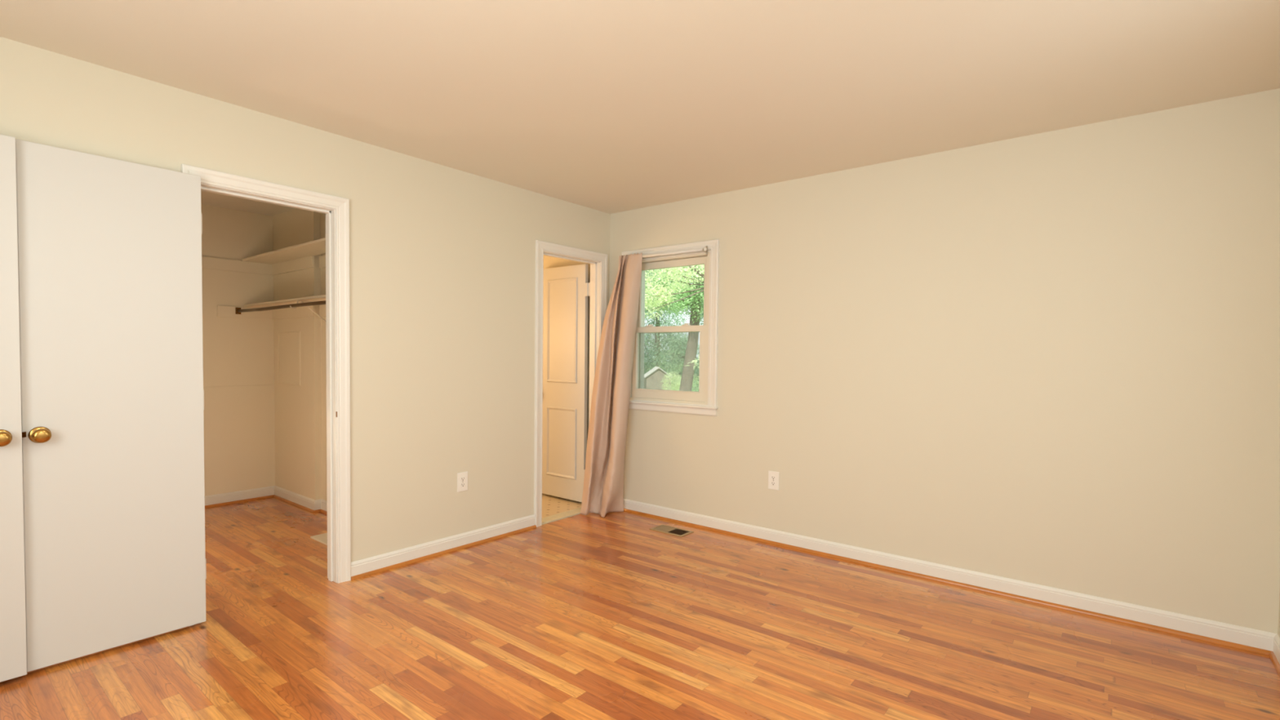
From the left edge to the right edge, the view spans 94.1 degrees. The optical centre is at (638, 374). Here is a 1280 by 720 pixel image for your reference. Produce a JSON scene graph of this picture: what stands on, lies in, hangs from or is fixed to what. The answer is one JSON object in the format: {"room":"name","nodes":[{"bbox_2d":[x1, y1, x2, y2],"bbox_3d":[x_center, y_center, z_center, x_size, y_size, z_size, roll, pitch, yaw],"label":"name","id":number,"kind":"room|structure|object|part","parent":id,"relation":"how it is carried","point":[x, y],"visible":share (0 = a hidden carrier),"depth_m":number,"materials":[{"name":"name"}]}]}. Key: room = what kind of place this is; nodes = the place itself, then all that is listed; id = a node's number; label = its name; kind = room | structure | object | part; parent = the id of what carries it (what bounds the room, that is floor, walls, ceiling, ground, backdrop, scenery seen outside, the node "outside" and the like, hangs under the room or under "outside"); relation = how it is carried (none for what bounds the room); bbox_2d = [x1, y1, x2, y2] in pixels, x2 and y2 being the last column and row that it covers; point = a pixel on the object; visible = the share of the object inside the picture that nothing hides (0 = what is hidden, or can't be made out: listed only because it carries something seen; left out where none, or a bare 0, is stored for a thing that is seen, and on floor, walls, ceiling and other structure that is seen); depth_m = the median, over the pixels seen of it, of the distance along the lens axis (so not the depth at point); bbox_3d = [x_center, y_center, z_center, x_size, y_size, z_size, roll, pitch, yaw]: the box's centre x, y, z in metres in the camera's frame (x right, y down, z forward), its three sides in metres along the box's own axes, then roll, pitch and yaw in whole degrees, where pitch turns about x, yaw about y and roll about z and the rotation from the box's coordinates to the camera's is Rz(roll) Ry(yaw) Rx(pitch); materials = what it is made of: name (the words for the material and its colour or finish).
{"room":"empty bedroom","nodes":[
{"label":"empty bedroom","id":0,"kind":"room"},
{"bbox_2d":[200,204,275,496],"bbox_3d":[-3.670,-0.118,4.678,0.120,2.490,1.760,2,2,39],"label":"wall","id":1,"kind":"structure","parent":0,"point":[239,423],"depth_m":4.97,"materials":[{"name":"beige paint"}]},
{"bbox_2d":[203,384,274,387],"bbox_3d":[-3.635,0.103,4.628,0.010,0.011,1.458,2,2,39],"label":"trim","id":2,"kind":"structure","parent":1,"relation":"attached to","point":[267,384],"depth_m":4.99,"materials":[{"name":"beige paint"}]},
{"bbox_2d":[204,485,275,508],"bbox_3d":[-3.641,1.031,4.649,0.028,0.094,1.470,2,2,39],"label":"baseboard","id":3,"kind":"structure","parent":1,"relation":"attached to","point":[224,499],"depth_m":5.00,"materials":[{"name":"white paint"}]},
{"bbox_3d":[-3.636,1.069,4.645,0.014,0.018,1.442,2,2,39],"label":"shoe moulding","id":4,"kind":"part","parent":3,"relation":"part of","materials":[{"name":"brown wood"}]},
{"bbox_2d":[235,300,325,314],"bbox_3d":[-2.448,-0.502,4.246,2.285,0.054,0.040,2,2,39],"label":"closet rod","id":5,"kind":"object","parent":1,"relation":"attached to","point":[237,310],"visible":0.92,"depth_m":4.39,"materials":[{"name":"brown metal"}]},
{"bbox_2d":[235,307,240,314],"bbox_3d":[-3.325,-0.533,4.949,0.018,0.054,0.040,2,2,39],"label":"socket","id":6,"kind":"object","parent":5,"relation":"attached to","point":[237,309],"depth_m":4.94,"materials":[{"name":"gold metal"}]},
{"bbox_2d":[272,208,327,501],"bbox_3d":[-2.225,-0.123,4.537,2.310,2.440,0.170,2,2,39],"label":"wall","id":7,"kind":"structure","parent":0,"point":[300,411],"depth_m":4.83,"materials":[{"name":"beige paint"}]},
{"bbox_2d":[201,237,325,275],"bbox_3d":[-2.712,-0.874,3.911,2.289,0.110,1.490,2,2,39],"label":"closet shelf","id":8,"kind":"object","parent":7,"relation":"attached to","point":[300,256],"visible":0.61,"depth_m":4.81,"materials":[{"name":"beige paint"}]},
{"bbox_2d":[217,294,325,319],"bbox_3d":[-2.372,-0.502,4.358,2.310,0.110,0.418,2,2,35],"label":"closet shelf","id":9,"kind":"object","parent":7,"relation":"attached to","point":[222,311],"visible":0.48,"depth_m":4.87,"materials":[{"name":"beige paint"}]},
{"bbox_2d":[273,485,327,515],"bbox_3d":[-2.288,1.050,4.519,2.300,0.094,0.078,2,2,39],"label":"baseboard","id":10,"kind":"structure","parent":7,"relation":"attached to","point":[300,501],"depth_m":4.90,"materials":[{"name":"white paint"}]},
{"bbox_3d":[-2.877,1.068,4.952,0.814,0.018,0.014,2,2,39],"label":"shoe moulding","id":11,"kind":"part","parent":10,"relation":"part of","materials":[{"name":"brown wood"}]},
{"bbox_3d":[-1.960,1.100,4.280,1.486,0.018,0.014,2,2,39],"label":"shoe moulding","id":12,"kind":"part","parent":10,"relation":"part of","materials":[{"name":"brown wood"}]},
{"bbox_2d":[289,300,325,322],"bbox_3d":[-2.381,-0.410,4.386,0.018,0.260,0.350,2,2,39],"label":"rod bracket","id":13,"kind":"object","parent":7,"relation":"attached to","point":[310,308],"visible":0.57,"depth_m":4.35,"materials":[{"name":"white metal"}]},
{"bbox_2d":[313,499,321,513],"bbox_3d":[-2.550,1.041,4.729,0.028,0.094,0.078,2,2,39],"label":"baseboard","id":14,"kind":"structure","parent":7,"relation":"attached to","point":[317,503],"depth_m":4.73,"materials":[{"name":"white paint"}]},
{"bbox_2d":[0,36,609,562],"bbox_3d":[-1.814,-0.074,3.117,0.110,2.440,4.850,2,2,39],"label":"wall","id":15,"kind":"structure","parent":0,"point":[442,258],"depth_m":3.55,"materials":[{"name":"beige paint"}]},
{"bbox_2d":[0,133,26,682],"bbox_3d":[-2.509,0.137,2.004,0.106,2.030,0.630,2,2,39],"label":"door","id":16,"kind":"structure","parent":15,"relation":"in","point":[13,650],"depth_m":2.22,"materials":[{"name":"white paint"}]},
{"bbox_3d":[-2.339,0.234,2.184,0.061,0.064,0.064,2,2,39],"label":"knob","id":17,"kind":"part","parent":16,"relation":"part of","materials":[{"name":"gold metal"}]},
{"bbox_2d":[15,138,206,671],"bbox_3d":[-2.162,0.126,2.497,0.106,2.040,0.596,2,2,39],"label":"door","id":18,"kind":"structure","parent":15,"relation":"in","point":[110,277],"depth_m":2.47,"materials":[{"name":"white paint"}]},
{"bbox_3d":[-2.301,0.233,2.293,0.061,0.064,0.064,2,2,39],"label":"knob","id":19,"kind":"part","parent":18,"relation":"part of","materials":[{"name":"gold metal"}]},
{"bbox_2d":[181,163,351,626],"bbox_3d":[-1.874,0.095,3.034,0.132,2.106,0.747,2,2,39],"label":"trim","id":20,"kind":"structure","parent":15,"relation":"attached to","point":[336,209],"depth_m":3.25,"materials":[{"name":"white paint"}]},
{"bbox_2d":[351,514,536,580],"bbox_3d":[-1.183,1.084,3.846,0.028,0.094,1.349,2,2,39],"label":"baseboard","id":21,"kind":"structure","parent":15,"relation":"attached to","point":[371,566],"depth_m":3.74,"materials":[{"name":"white paint"}]},
{"bbox_2d":[457,471,467,492],"bbox_3d":[-1.149,0.697,3.886,0.008,0.125,0.080,2,2,39],"label":"wall outlet","id":22,"kind":"object","parent":15,"relation":"attached to","point":[462,477],"visible":1,"depth_m":3.88,"materials":[{"name":"white plastic"}]},
{"bbox_2d":[542,263,590,502],"bbox_3d":[-0.680,0.069,5.163,0.671,2.008,0.096,2,2,39],"label":"door","id":23,"kind":"structure","parent":15,"relation":"in","point":[566,289],"depth_m":5.14,"materials":[{"name":"white paint"}]},
{"bbox_3d":[-0.680,0.586,5.184,0.366,0.607,0.011,2,2,39],"label":"panel moulding","id":24,"kind":"part","parent":23,"relation":"part of","materials":[{"name":"white paint"}]},
{"bbox_3d":[-0.669,-0.383,5.154,0.366,0.895,0.011,2,2,39],"label":"panel moulding","id":25,"kind":"part","parent":23,"relation":"part of","materials":[{"name":"white paint"}]},
{"bbox_2d":[533,240,607,527],"bbox_3d":[-0.556,0.062,4.675,0.132,2.098,0.764,2,2,39],"label":"trim","id":26,"kind":"structure","parent":15,"relation":"attached to","point":[597,261],"depth_m":4.42,"materials":[{"name":"white paint"}]},
{"bbox_2d":[0,493,1279,719],"bbox_3d":[-1.155,1.195,2.617,6.455,0.050,4.850,2,2,39],"label":"floor","id":27,"kind":"structure","parent":0,"point":[591,616],"depth_m":2.59,"materials":[{"name":"brown wood"}]},
{"bbox_2d":[310,533,327,545],"bbox_3d":[-2.042,1.108,4.081,0.285,0.012,0.276,2,2,39],"label":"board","id":28,"kind":"object","parent":27,"relation":"on","point":[322,538],"visible":0.25,"depth_m":4.02,"materials":[{"name":"beige wood"}]},
{"bbox_2d":[542,507,581,524],"bbox_3d":[-0.575,1.129,4.714,0.112,0.062,0.632,2,2,39],"label":"threshold","id":29,"kind":"object","parent":27,"relation":"on","point":[569,513],"depth_m":4.65,"materials":[{"name":"wood"}]},
{"bbox_2d":[648,524,693,537],"bbox_3d":[0.236,1.129,4.324,0.285,0.006,0.160,2,2,39],"label":"floor vent","id":30,"kind":"object","parent":27,"relation":"in","point":[662,528],"visible":1,"depth_m":4.32,"materials":[{"name":"beige metal"}]},
{"bbox_2d":[654,525,675,532],"bbox_3d":[0.190,1.127,4.361,0.130,0.004,0.116,2,2,39],"label":"grille","id":31,"kind":"object","parent":30,"relation":"attached to","point":[659,528],"depth_m":4.35,"materials":[{"name":"beige metal"}]},
{"bbox_2d":[669,528,688,535],"bbox_3d":[0.285,1.131,4.285,0.103,0.003,0.116,2,2,39],"label":"grille","id":32,"kind":"object","parent":30,"relation":"attached to","point":[673,531],"depth_m":4.29,"materials":[{"name":"black metal"}]},
{"bbox_2d":[0,0,1279,216],"bbox_3d":[-1.147,-1.323,2.656,6.635,0.100,5.010,2,2,39],"label":"ceiling","id":33,"kind":"structure","parent":0,"point":[607,106],"depth_m":2.44,"materials":[{"name":"white paint"}]},
{"bbox_2d":[543,88,1279,634],"bbox_3d":[0.354,-0.071,4.584,6.635,2.490,0.150,2,2,39],"label":"wall","id":34,"kind":"structure","parent":0,"point":[1051,358],"depth_m":3.15,"materials":[{"name":"beige paint"}]},
{"bbox_2d":[621,239,719,416],"bbox_3d":[0.265,-0.353,4.649,0.932,1.273,0.219,2,2,39],"label":"window","id":35,"kind":"structure","parent":34,"relation":"in","point":[704,402],"depth_m":4.49,"materials":[{"name":"white paint"}]},
{"bbox_3d":[0.278,-0.085,4.688,0.714,0.550,0.010,2,2,39],"label":"screen frame","id":36,"kind":"part","parent":35,"relation":"part of","materials":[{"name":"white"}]},
{"bbox_3d":[0.321,-0.351,4.719,0.860,1.220,0.040,2,2,39],"label":"outside casing","id":37,"kind":"part","parent":35,"relation":"part of","materials":[{"name":"white"}]},
{"bbox_2d":[622,245,707,258],"bbox_3d":[0.177,-0.920,4.551,0.802,0.066,0.052,2,2,39],"label":"curtain rod","id":38,"kind":"object","parent":35,"relation":"attached to","point":[704,249],"visible":0.89,"depth_m":4.44,"materials":[{"name":"white paint"}]},
{"bbox_2d":[580,253,642,517],"bbox_3d":[-0.220,0.076,4.703,0.399,2.068,0.295,2,2,39],"label":"curtain","id":39,"kind":"object","parent":38,"relation":"hanging from","point":[603,481],"visible":1,"depth_m":4.71,"materials":[{"name":"beige fabric"}]},
{"bbox_3d":[0.231,-0.094,4.628,0.714,0.570,0.030,2,2,39],"label":"sash","id":40,"kind":"part","parent":35,"relation":"part of","materials":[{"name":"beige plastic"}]},
{"bbox_3d":[0.258,-0.611,4.638,0.714,0.560,0.030,2,2,39],"label":"sash","id":41,"kind":"part","parent":35,"relation":"part of","materials":[{"name":"beige plastic"}]},
{"bbox_2d":[768,471,779,490],"bbox_3d":[0.915,0.718,4.049,0.080,0.125,0.008,2,2,39],"label":"wall outlet","id":42,"kind":"object","parent":34,"relation":"attached to","point":[773,477],"visible":1,"depth_m":4.05,"materials":[{"name":"white plastic"}]},
{"bbox_2d":[623,498,1276,655],"bbox_3d":[1.240,1.113,3.784,3.885,0.094,0.028,2,2,39],"label":"baseboard","id":43,"kind":"structure","parent":34,"relation":"attached to","point":[1244,638],"depth_m":3.22,"materials":[{"name":"white paint"}]},
{"bbox_2d":[1277,591,1279,637],"bbox_3d":[1.317,0.040,0.606,0.150,2.440,4.850,2,2,39],"label":"wall","id":44,"kind":"structure","parent":0,"point":[1278,628],"depth_m":2.56,"materials":[{"name":"beige paint"}]},
{"bbox_2d":[1268,634,1279,676],"bbox_3d":[1.281,1.209,0.757,0.028,0.094,4.700,2,2,39],"label":"baseboard","id":45,"kind":"structure","parent":44,"relation":"attached to","point":[1274,655],"depth_m":2.52,"materials":[{"name":"white paint"}]},
{"bbox_3d":[1.275,1.246,0.762,0.014,0.018,4.672,2,2,39],"label":"shoe moulding","id":46,"kind":"part","parent":45,"relation":"part of","materials":[{"name":"brown wood"}]},
{"label":"outside","id":47,"kind":"structure","parent":0,"visible":0},
{"bbox_2d":[644,362,699,391],"bbox_3d":[3.904,0.379,50.138,90.000,2.239,75.000,2,2,39],"label":"ground","id":48,"kind":"structure","parent":47,"point":[696,378],"depth_m":64.13,"materials":[{"name":"green plant"}]},
{"bbox_2d":[644,269,671,373],"bbox_3d":[-0.316,-4.729,47.869,6.513,12.246,5.223,0,2,-13],"label":"tree","id":49,"kind":"object","parent":48,"relation":"on","point":[646,350],"visible":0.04,"depth_m":48.35,"materials":[{"name":"green plant"}]},
{"bbox_2d":[644,366,671,390],"bbox_3d":[1.274,0.488,41.990,1.940,2.140,2.400,1,2,-4],"label":"garden shed","id":50,"kind":"object","parent":48,"relation":"on","point":[652,379],"visible":0.64,"depth_m":40.87,"materials":[{"name":"beige wood"}]},
{"bbox_3d":[1.352,0.869,40.894,0.760,1.350,0.040,1,2,-4],"label":"door","id":51,"kind":"part","parent":50,"relation":"part of","materials":[{"name":"beige wood"}]},
{"bbox_2d":[644,268,687,373],"bbox_3d":[1.683,-5.369,57.728,5.904,12.783,7.745,2,2,43],"label":"tree","id":52,"kind":"object","parent":48,"relation":"on","point":[656,322],"visible":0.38,"depth_m":57.40,"materials":[{"name":"green plant"}]},
{"bbox_2d":[649,346,684,389],"bbox_3d":[2.391,-0.374,44.951,3.168,3.601,3.041,0,2,-17],"label":"bush","id":53,"kind":"object","parent":48,"relation":"on","point":[667,346],"visible":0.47,"depth_m":44.74,"materials":[{"name":"green plant"}]},
{"bbox_2d":[660,371,680,390],"bbox_3d":[2.171,0.728,38.190,1.760,1.910,1.560,2,2,39],"label":"bush","id":54,"kind":"object","parent":48,"relation":"on","point":[673,375],"visible":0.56,"depth_m":38.05,"materials":[{"name":"green plant"}]},
{"bbox_2d":[644,264,704,391],"bbox_3d":[1.130,-0.914,16.039,3.379,6.560,2.759,2,2,39],"label":"tree","id":55,"kind":"object","parent":48,"relation":"on","point":[695,301],"visible":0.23,"depth_m":15.86,"materials":[{"name":"green plant"}]},
{"bbox_2d":[644,264,704,319],"bbox_3d":[0.866,0.282,9.161,2.229,4.511,1.353,1,2,3],"label":"tree","id":56,"kind":"object","parent":48,"relation":"on","point":[697,270],"visible":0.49,"depth_m":9.00,"materials":[{"name":"green plant"}]},
{"bbox_2d":[660,332,699,375],"bbox_3d":[5.069,-1.996,69.069,6.483,5.957,6.866,-1,3,-44],"label":"tree","id":57,"kind":"object","parent":48,"relation":"on","point":[683,341],"visible":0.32,"depth_m":68.25,"materials":[{"name":"green plant"}]},
{"bbox_2d":[685,355,699,377],"bbox_3d":[0.797,1.178,7.050,0.560,2.849,0.333,0,2,-11],"label":"sapling","id":58,"kind":"object","parent":48,"relation":"on","point":[692,361],"visible":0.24,"depth_m":7.03,"materials":[{"name":"green plant"}]},
{"bbox_2d":[691,380,698,391],"bbox_3d":[3.051,1.051,29.807,2.187,1.761,2.015,2,2,39],"label":"bush","id":59,"kind":"object","parent":48,"relation":"on","point":[696,380],"visible":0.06,"depth_m":29.92,"materials":[{"name":"green plant"}]},
{"bbox_2d":[692,283,703,386],"bbox_3d":[6.553,-4.741,49.473,5.254,12.153,4.545,2,2,39],"label":"tree","id":60,"kind":"object","parent":48,"relation":"on","point":[698,362],"visible":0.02,"depth_m":50.39,"materials":[{"name":"green plant"}]}
]}

